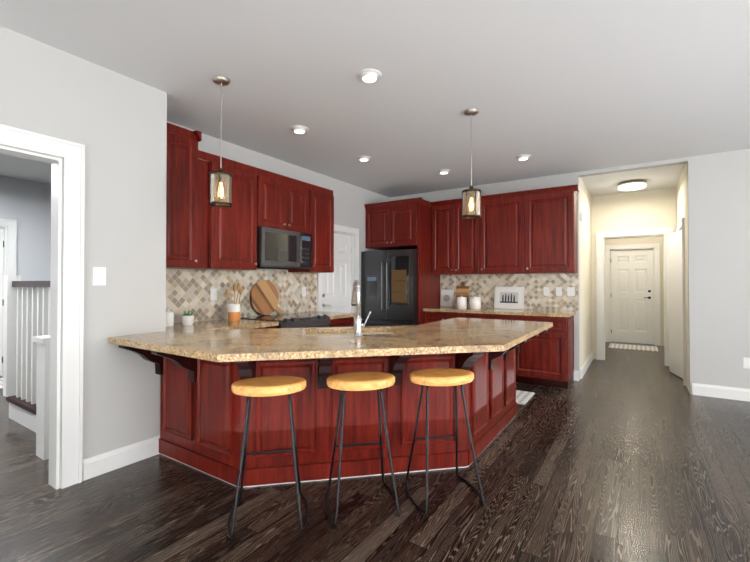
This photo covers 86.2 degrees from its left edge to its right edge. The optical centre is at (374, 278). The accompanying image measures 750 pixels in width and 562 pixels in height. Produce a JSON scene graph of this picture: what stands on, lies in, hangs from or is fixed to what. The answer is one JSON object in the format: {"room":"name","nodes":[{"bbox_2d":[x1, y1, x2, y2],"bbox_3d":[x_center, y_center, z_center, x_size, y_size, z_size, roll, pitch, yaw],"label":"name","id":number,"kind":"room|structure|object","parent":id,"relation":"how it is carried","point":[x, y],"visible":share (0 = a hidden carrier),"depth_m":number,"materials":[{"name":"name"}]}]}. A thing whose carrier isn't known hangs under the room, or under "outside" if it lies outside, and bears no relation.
{"room":"kitchen","nodes":[
{"label":"kitchen","id":0,"kind":"room"},
{"bbox_2d":[0,176,50,280],"bbox_3d":[-5.730,-0.041,4.875,0.120,2.800,10.100,0,-1,33],"label":"wall","id":1,"kind":"structure","parent":0,"point":[26,204],"depth_m":5.84,"materials":[{"name":"grey paint"}]},
{"bbox_2d":[0,228,3,375],"bbox_3d":[-5.446,0.321,5.252,0.088,2.060,0.883,0,-1,33],"label":"front door","id":2,"kind":"structure","parent":1,"relation":"in","point":[1,287],"depth_m":5.61,"materials":[{"name":"white wood"}]},
{"bbox_2d":[0,226,6,375],"bbox_3d":[-5.472,0.314,5.265,0.122,2.099,0.918,0,-1,33],"label":"trim","id":3,"kind":"structure","parent":1,"relation":"attached to","point":[5,249],"depth_m":5.62,"materials":[{"name":"white wood"}]},
{"bbox_2d":[0,218,16,274],"bbox_3d":[-5.410,0.263,5.224,0.028,2.200,1.120,0,-1,33],"label":"door frame","id":4,"kind":"structure","parent":1,"relation":"attached to","point":[10,224],"depth_m":5.65,"materials":[{"name":"white wood"}]},
{"bbox_2d":[0,26,166,487],"bbox_3d":[-3.279,-0.086,0.720,0.137,2.800,5.840,0,-1,33],"label":"wall","id":5,"kind":"structure","parent":0,"point":[114,123],"depth_m":2.81,"materials":[{"name":"grey paint"}]},
{"bbox_2d":[0,145,61,488],"bbox_3d":[-2.417,0.277,2.046,0.122,2.104,1.308,0,-1,33],"label":"trim","id":6,"kind":"structure","parent":5,"relation":"attached to","point":[55,316],"depth_m":2.56,"materials":[{"name":"white wood"}]},
{"bbox_2d":[0,124,84,488],"bbox_3d":[-2.354,0.218,2.006,0.028,2.220,1.540,0,-1,33],"label":"door frame","id":7,"kind":"structure","parent":5,"relation":"attached to","point":[71,154],"depth_m":2.59,"materials":[{"name":"white"}]},
{"bbox_2d":[92,267,105,284],"bbox_3d":[-1.886,-0.017,2.741,0.009,0.125,0.080,0,-1,33],"label":"light switch","id":8,"kind":"object","parent":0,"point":[98,275],"depth_m":2.74,"materials":[{"name":"white plastic"}]},
{"bbox_2d":[167,121,388,321],"bbox_3d":[-0.935,-0.036,5.294,0.120,2.800,4.379,0,-1,33],"label":"wall","id":9,"kind":"structure","parent":0,"point":[350,201],"depth_m":5.59,"materials":[{"name":"grey paint"}]},
{"bbox_2d":[166,123,201,269],"bbox_3d":[-1.818,-0.698,3.506,0.367,1.204,0.368,0,-1,33],"label":"upper cabinet","id":10,"kind":"object","parent":9,"relation":"attached to","point":[184,162],"depth_m":3.45,"materials":[{"name":"brown wood"}]},
{"bbox_2d":[202,151,261,270],"bbox_3d":[-1.502,-0.618,3.986,0.367,1.055,0.538,0,-1,33],"label":"upper cabinet","id":11,"kind":"object","parent":9,"relation":"attached to","point":[202,233],"depth_m":3.87,"materials":[{"name":"brown wood"}]},
{"bbox_2d":[166,268,316,322],"bbox_3d":[-1.433,0.159,4.414,0.007,0.529,2.353,0,-1,33],"label":"tile backsplash","id":12,"kind":"structure","parent":9,"relation":"attached to","point":[187,290],"depth_m":4.21,"materials":[{"name":"beige tile"}]},
{"bbox_2d":[210,288,216,299],"bbox_3d":[-1.643,0.161,4.082,0.007,0.120,0.072,0,-1,33],"label":"outlet","id":13,"kind":"object","parent":12,"relation":"attached to","point":[213,292],"depth_m":4.08,"materials":[{"name":"white plastic"}]},
{"bbox_2d":[302,287,305,296],"bbox_3d":[-0.918,0.173,5.185,0.007,0.120,0.072,0,-1,33],"label":"outlet","id":14,"kind":"object","parent":12,"relation":"attached to","point":[303,288],"depth_m":5.18,"materials":[{"name":"white plastic"}]},
{"bbox_2d":[258,169,309,233],"bbox_3d":[-1.140,-0.837,4.540,0.367,0.606,0.778,0,-1,33],"label":"upper cabinet","id":15,"kind":"object","parent":9,"relation":"attached to","point":[285,200],"depth_m":4.43,"materials":[{"name":"brown wood"}]},
{"bbox_2d":[257,226,311,269],"bbox_3d":[-1.102,-0.324,4.509,0.456,0.415,0.760,0,-1,33],"label":"over-the-range microwave","id":16,"kind":"object","parent":15,"relation":"attached to","point":[282,249],"visible":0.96,"depth_m":4.35,"materials":[{"name":"black metal"}]},
{"bbox_2d":[288,184,333,272],"bbox_3d":[-0.800,-0.607,5.056,0.367,1.055,0.458,0,-1,33],"label":"upper cabinet","id":17,"kind":"object","parent":9,"relation":"attached to","point":[321,199],"depth_m":4.95,"materials":[{"name":"brown wood"}]},
{"bbox_2d":[322,233,351,312],"bbox_3d":[-0.552,0.350,5.820,0.088,2.015,0.723,0,-1,33],"label":"pantry door","id":18,"kind":"structure","parent":9,"relation":"in","point":[336,290],"depth_m":5.90,"materials":[{"name":"white"}]},
{"bbox_2d":[317,224,358,326],"bbox_3d":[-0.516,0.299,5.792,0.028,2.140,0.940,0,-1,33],"label":"door frame","id":19,"kind":"structure","parent":9,"relation":"attached to","point":[345,229],"depth_m":6.04,"materials":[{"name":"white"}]},
{"bbox_2d":[0,341,749,561],"bbox_3d":[0.932,1.393,3.420,13.800,0.100,15.200,0,-1,33],"label":"floor","id":20,"kind":"structure","parent":0,"point":[621,455],"depth_m":2.41,"materials":[{"name":"brown wood"}]},
{"bbox_2d":[0,378,2,388],"bbox_3d":[-4.988,1.354,4.971,0.700,0.012,0.900,0,-1,33],"label":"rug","id":21,"kind":"object","parent":20,"relation":"on","point":[1,383],"depth_m":5.16,"materials":[{"name":"white fabric"}]},
{"bbox_2d":[3,275,49,459],"bbox_3d":[-2.766,0.658,3.844,1.560,1.380,1.160,0,-1,33],"label":"stair railing","id":22,"kind":"object","parent":20,"relation":"on","point":[26,357],"visible":0.4,"depth_m":3.71,"materials":[{"name":"white wood"}]},
{"bbox_2d":[227,376,308,538],"bbox_3d":[-0.596,0.956,2.261,0.440,0.750,0.398,0,-1,-12],"label":"stool","id":23,"kind":"object","parent":20,"relation":"on","point":[265,386],"visible":1,"depth_m":2.20,"materials":[{"name":"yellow wood"}]},
{"bbox_2d":[240,313,330,327],"bbox_3d":[-0.979,0.866,4.404,0.741,0.936,0.764,0,-1,33],"label":"range","id":24,"kind":"object","parent":20,"relation":"on","point":[290,320],"visible":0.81,"depth_m":4.28,"materials":[{"name":"black metal"}]},
{"bbox_2d":[119,317,547,487],"bbox_3d":[-0.301,0.900,3.493,2.897,0.889,2.763,0,-1,33],"label":"base cabinet","id":25,"kind":"object","parent":20,"relation":"on","point":[202,411],"visible":0.54,"depth_m":2.72,"materials":[{"name":"brown wood"}]},
{"bbox_2d":[108,311,552,361],"bbox_3d":[-0.298,0.529,3.458,2.928,0.230,2.840,0,-1,33],"label":"countertop","id":26,"kind":"structure","parent":25,"relation":"on","point":[222,340],"depth_m":2.67,"materials":[{"name":"beige stone"}]},
{"bbox_2d":[166,309,173,326],"bbox_3d":[-1.804,0.337,3.491,0.096,0.152,0.096,0,-1,33],"label":"canister","id":27,"kind":"object","parent":26,"relation":"on","point":[169,318],"visible":0.62,"depth_m":3.46,"materials":[{"name":"white ceramic"}]},
{"bbox_2d":[181,309,193,324],"bbox_3d":[-1.694,0.346,3.623,0.111,0.136,0.110,0,-1,33],"label":"potted succulent","id":28,"kind":"object","parent":26,"relation":"on","point":[187,319],"visible":1,"depth_m":3.59,"materials":[{"name":"white ceramic"}]},
{"bbox_2d":[226,283,242,320],"bbox_3d":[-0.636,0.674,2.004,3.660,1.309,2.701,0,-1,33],"label":"utensil crock","id":29,"kind":"object","parent":26,"relation":"on","point":[234,312],"visible":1,"depth_m":4.00,"materials":[{"name":"orange ceramic"}]},
{"bbox_2d":[250,280,281,314],"bbox_3d":[-1.248,0.217,4.614,0.056,0.400,0.445,0,-1,33],"label":"round cutting board","id":30,"kind":"object","parent":26,"relation":"on","point":[264,297],"visible":0.88,"depth_m":4.58,"materials":[{"name":"brown wood"}]},
{"bbox_2d":[351,280,370,335],"bbox_3d":[-0.123,0.208,2.944,0.237,0.399,0.200,0,-1,33],"label":"kitchen faucet","id":31,"kind":"object","parent":26,"relation":"on","point":[355,300],"visible":1,"depth_m":2.85,"materials":[{"name":"silver metal"}]},
{"bbox_2d":[324,372,400,524],"bbox_3d":[-0.078,0.957,2.375,0.440,0.750,0.398,0,-1,-12],"label":"stool","id":32,"kind":"object","parent":20,"relation":"on","point":[357,381],"visible":0.98,"depth_m":2.32,"materials":[{"name":"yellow wood"}]},
{"bbox_2d":[361,249,417,325],"bbox_3d":[0.372,0.475,6.326,0.903,1.800,0.891,0,-1,33],"label":"refrigerator","id":33,"kind":"object","parent":20,"relation":"on","point":[389,287],"visible":0.56,"depth_m":5.96,"materials":[{"name":"black metal"}]},
{"bbox_2d":[364,197,439,324],"bbox_3d":[0.458,0.101,6.387,1.001,2.550,0.775,0,-1,33],"label":"tall cabinet","id":34,"kind":"object","parent":20,"relation":"on","point":[399,224],"visible":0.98,"depth_m":6.07,"materials":[{"name":"brown wood"}]},
{"bbox_2d":[424,311,463,323],"bbox_3d":[1.152,0.927,6.016,0.644,0.888,0.617,0,-1,33],"label":"base cabinet","id":35,"kind":"object","parent":20,"relation":"on","point":[429,316],"depth_m":5.81,"materials":[{"name":"brown wood"}]},
{"bbox_2d":[423,306,575,316],"bbox_3d":[1.702,0.458,5.652,1.969,0.040,0.621,0,-1,33],"label":"countertop","id":36,"kind":"structure","parent":35,"relation":"on","point":[549,313],"depth_m":5.44,"materials":[{"name":"beige stone"}]},
{"bbox_2d":[440,290,453,306],"bbox_3d":[1.141,0.309,6.357,0.210,0.270,0.053,0,-1,33],"label":"framed picture","id":37,"kind":"object","parent":36,"relation":"on","point":[446,299],"visible":1,"depth_m":6.34,"materials":[{"name":"white paper"}]},
{"bbox_2d":[456,296,466,307],"bbox_3d":[1.296,0.347,5.991,0.160,0.187,0.160,0,-1,33],"label":"canister","id":38,"kind":"object","parent":36,"relation":"on","point":[461,301],"visible":1,"depth_m":5.93,"materials":[{"name":"white ceramic"}]},
{"bbox_2d":[455,282,468,306],"bbox_3d":[1.356,0.243,6.212,0.200,0.398,0.082,0,-1,33],"label":"rectangular cutting board","id":39,"kind":"object","parent":36,"relation":"on","point":[462,290],"visible":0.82,"depth_m":6.21,"materials":[{"name":"brown wood"}]},
{"bbox_2d":[470,296,480,308],"bbox_3d":[1.471,0.345,5.876,0.160,0.187,0.160,0,-1,33],"label":"canister","id":40,"kind":"object","parent":36,"relation":"on","point":[475,302],"visible":1,"depth_m":5.81,"materials":[{"name":"white ceramic"}]},
{"bbox_2d":[494,287,524,308],"bbox_3d":[1.948,0.278,5.820,0.420,0.320,0.066,0,-1,33],"label":"framed picture","id":41,"kind":"object","parent":36,"relation":"on","point":[508,297],"visible":1,"depth_m":5.80,"materials":[{"name":"white paper"}]},
{"bbox_2d":[405,368,484,513],"bbox_3d":[0.420,0.958,2.479,0.440,0.750,0.398,0,-1,-12],"label":"stool","id":42,"kind":"object","parent":20,"relation":"on","point":[440,377],"visible":1,"depth_m":2.42,"materials":[{"name":"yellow wood"}]},
{"bbox_2d":[464,313,511,319],"bbox_3d":[1.691,0.923,5.663,0.645,0.888,0.617,0,-1,33],"label":"base cabinet","id":43,"kind":"object","parent":20,"relation":"on","point":[466,315],"depth_m":5.41,"materials":[{"name":"brown wood"}]},
{"bbox_2d":[516,390,534,404],"bbox_3d":[1.510,1.351,4.667,0.560,0.012,0.520,0,-1,33],"label":"kitchen rug","id":44,"kind":"object","parent":20,"relation":"on","point":[523,397],"visible":0.29,"depth_m":4.57,"materials":[{"name":"white fabric"}]},
{"bbox_2d":[512,315,573,388],"bbox_3d":[2.236,0.919,5.306,0.657,0.888,0.617,0,-1,33],"label":"base cabinet","id":45,"kind":"object","parent":20,"relation":"on","point":[546,358],"depth_m":5.02,"materials":[{"name":"brown wood"}]},
{"bbox_2d":[608,343,657,351],"bbox_3d":[5.218,1.388,8.113,0.820,0.012,0.650,0,-1,33],"label":"rug","id":46,"kind":"object","parent":20,"relation":"on","point":[634,347],"visible":1,"depth_m":8.04,"materials":[{"name":"beige fabric"}]},
{"bbox_2d":[0,0,749,197],"bbox_3d":[0.932,-1.506,3.451,13.800,0.100,15.200,0,-1,33],"label":"ceiling","id":47,"kind":"structure","parent":0,"point":[553,87],"depth_m":2.91,"materials":[{"name":"white paint"}]},
{"bbox_2d":[209,76,232,207],"bbox_3d":[-1.131,-0.999,2.945,0.162,0.924,0.162,0,-1,33],"label":"pendant light","id":48,"kind":"object","parent":47,"relation":"hanging from","point":[220,187],"visible":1,"depth_m":2.89,"materials":[{"name":"glass"}]},
{"bbox_2d":[290,125,308,133],"bbox_3d":[-0.733,-1.437,3.884,0.180,0.028,0.180,0,-1,33],"label":"recessed light","id":49,"kind":"object","parent":47,"relation":"in","point":[299,129],"visible":1,"depth_m":3.85,"materials":[{"name":"white plastic"}]},
{"bbox_2d":[356,155,370,160],"bbox_3d":[-0.132,-1.427,4.782,0.180,0.028,0.180,0,-1,33],"label":"recessed light","id":50,"kind":"object","parent":47,"relation":"in","point":[363,158],"visible":1,"depth_m":4.75,"materials":[{"name":"white plastic"}]},
{"bbox_2d":[357,69,381,82],"bbox_3d":[-0.041,-1.448,2.880,0.180,0.028,0.180,0,-1,33],"label":"recessed light","id":51,"kind":"object","parent":47,"relation":"in","point":[369,75],"visible":1,"depth_m":2.85,"materials":[{"name":"white"}]},
{"bbox_2d":[437,169,450,173],"bbox_3d":[0.920,-1.421,5.347,0.180,0.028,0.180,0,-1,33],"label":"recessed light","id":52,"kind":"object","parent":47,"relation":"in","point":[443,171],"visible":1,"depth_m":5.31,"materials":[{"name":"white"}]},
{"bbox_2d":[462,108,480,218],"bbox_3d":[0.837,-0.993,3.483,0.162,0.924,0.162,0,-1,33],"label":"pendant light","id":53,"kind":"object","parent":47,"relation":"hanging from","point":[471,202],"visible":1,"depth_m":3.43,"materials":[{"name":"glass"}]},
{"bbox_2d":[515,154,530,159],"bbox_3d":[1.754,-1.428,4.740,0.180,0.028,0.180,0,-1,33],"label":"recessed light","id":54,"kind":"object","parent":47,"relation":"in","point":[523,157],"visible":1,"depth_m":4.70,"materials":[{"name":"white plastic"}]},
{"bbox_2d":[618,181,646,190],"bbox_3d":[3.803,-1.379,5.931,0.364,0.100,0.364,0,-1,33],"label":"flush ceiling light","id":55,"kind":"object","parent":47,"relation":"attached to","point":[631,185],"visible":1,"depth_m":5.83,"materials":[{"name":"white glass"}]},
{"bbox_2d":[389,148,749,393],"bbox_3d":[4.181,-0.045,4.485,9.319,2.800,0.120,0,-1,33],"label":"wall","id":56,"kind":"structure","parent":0,"point":[718,196],"depth_m":4.60,"materials":[{"name":"white paint"}]},
{"bbox_2d":[430,184,578,274],"bbox_3d":[1.801,-0.626,5.753,2.037,1.110,0.375,0,-1,33],"label":"upper cabinet","id":57,"kind":"object","parent":56,"relation":"attached to","point":[534,231],"visible":0.96,"depth_m":5.52,"materials":[{"name":"brown wood"}]},
{"bbox_2d":[440,273,578,310],"bbox_3d":[1.888,0.175,5.910,1.996,0.529,0.008,0,-1,33],"label":"tile backsplash","id":58,"kind":"structure","parent":56,"relation":"attached to","point":[483,286],"depth_m":5.72,"materials":[{"name":"beige tile"}]},
{"bbox_2d":[544,287,548,295],"bbox_3d":[2.384,0.177,5.574,0.075,0.120,0.008,0,-1,33],"label":"outlet","id":59,"kind":"object","parent":58,"relation":"attached to","point":[546,289],"depth_m":5.57,"materials":[{"name":"white plastic"}]},
{"bbox_2d":[556,287,561,295],"bbox_3d":[2.518,0.176,5.487,0.075,0.120,0.008,0,-1,33],"label":"outlet","id":60,"kind":"object","parent":58,"relation":"attached to","point":[558,289],"depth_m":5.48,"materials":[{"name":"white plastic"}]},
{"bbox_2d":[567,287,574,295],"bbox_3d":[2.643,0.175,5.404,0.090,0.120,0.008,0,-1,33],"label":"outlet","id":61,"kind":"object","parent":58,"relation":"attached to","point":[570,290],"depth_m":5.40,"materials":[{"name":"white plastic"}]},
{"bbox_2d":[574,370,578,380],"bbox_3d":[2.695,1.297,5.363,0.062,0.135,0.016,0,-1,33],"label":"baseboard","id":62,"kind":"structure","parent":56,"relation":"attached to","point":[576,375],"depth_m":5.36,"materials":[{"name":"white wood"}]},
{"bbox_2d":[692,383,749,401],"bbox_3d":[5.823,1.275,3.311,5.040,0.135,0.016,0,-1,33],"label":"baseboard","id":63,"kind":"structure","parent":56,"relation":"attached to","point":[732,393],"depth_m":4.54,"materials":[{"name":"white"}]},
{"bbox_2d":[743,357,749,368],"bbox_3d":[4.127,0.934,4.434,0.075,0.120,0.006,0,-1,33],"label":"outlet","id":64,"kind":"object","parent":56,"relation":"attached to","point":[746,361],"depth_m":4.44,"materials":[{"name":"white plastic"}]},
{"bbox_2d":[579,177,591,368],"bbox_3d":[3.921,-0.015,7.299,0.120,2.800,4.299,0,-1,33],"label":"wall","id":65,"kind":"structure","parent":0,"point":[585,239],"depth_m":6.08,"materials":[{"name":"beige paint"}]},
{"bbox_2d":[580,351,592,378],"bbox_3d":[3.271,1.306,6.168,0.016,0.135,1.710,0,-1,33],"label":"baseboard","id":66,"kind":"structure","parent":65,"relation":"attached to","point":[586,365],"depth_m":5.97,"materials":[{"name":"white wood"}]},
{"bbox_2d":[578,157,687,176],"bbox_3d":[3.248,-1.413,5.112,1.168,0.049,0.120,0,-1,33],"label":"header beam","id":67,"kind":"structure","parent":0,"point":[661,163],"depth_m":5.05,"materials":[{"name":"grey paint"}]},
{"bbox_2d":[591,188,675,365],"bbox_3d":[4.257,-0.022,6.635,1.168,2.800,0.120,0,-1,33],"label":"wall","id":68,"kind":"structure","parent":0,"point":[649,209],"depth_m":6.62,"materials":[{"name":"beige paint"}]},
{"bbox_2d":[596,227,672,365],"bbox_3d":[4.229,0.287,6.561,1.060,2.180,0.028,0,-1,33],"label":"door frame","id":69,"kind":"structure","parent":68,"relation":"attached to","point":[599,271],"depth_m":6.79,"materials":[{"name":"white"}]},
{"bbox_2d":[605,236,663,345],"bbox_3d":[5.606,0.000,8.692,1.168,2.800,0.120,0,-1,33],"label":"wall","id":70,"kind":"structure","parent":0,"point":[637,240],"depth_m":8.39,"materials":[{"name":"beige paint"}]},
{"bbox_2d":[611,249,653,343],"bbox_3d":[5.559,0.381,8.685,0.783,2.015,0.088,0,-1,33],"label":"door","id":71,"kind":"structure","parent":70,"relation":"in","point":[632,310],"depth_m":8.68,"materials":[{"name":"white"}]},
{"bbox_2d":[605,243,660,345],"bbox_3d":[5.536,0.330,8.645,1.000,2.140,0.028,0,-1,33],"label":"door frame","id":72,"kind":"structure","parent":70,"relation":"attached to","point":[657,297],"depth_m":8.54,"materials":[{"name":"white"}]},
{"bbox_2d":[676,164,688,390],"bbox_3d":[5.000,-0.022,6.591,0.120,2.800,4.299,0,-1,33],"label":"wall","id":73,"kind":"structure","parent":0,"point":[681,201],"depth_m":5.05,"materials":[{"name":"beige paint"}]},
{"bbox_2d":[668,230,682,378],"bbox_3d":[4.230,0.347,5.524,0.256,2.015,0.769,0,-1,33],"label":"room door","id":74,"kind":"structure","parent":73,"relation":"in","point":[675,305],"depth_m":5.65,"materials":[{"name":"white wood"}]},
{"bbox_2d":[676,218,685,385],"bbox_3d":[4.218,0.296,5.533,0.028,2.140,1.000,0,-1,33],"label":"door frame","id":75,"kind":"structure","parent":73,"relation":"attached to","point":[680,225],"depth_m":5.12,"materials":[{"name":"white wood"}]}
]}

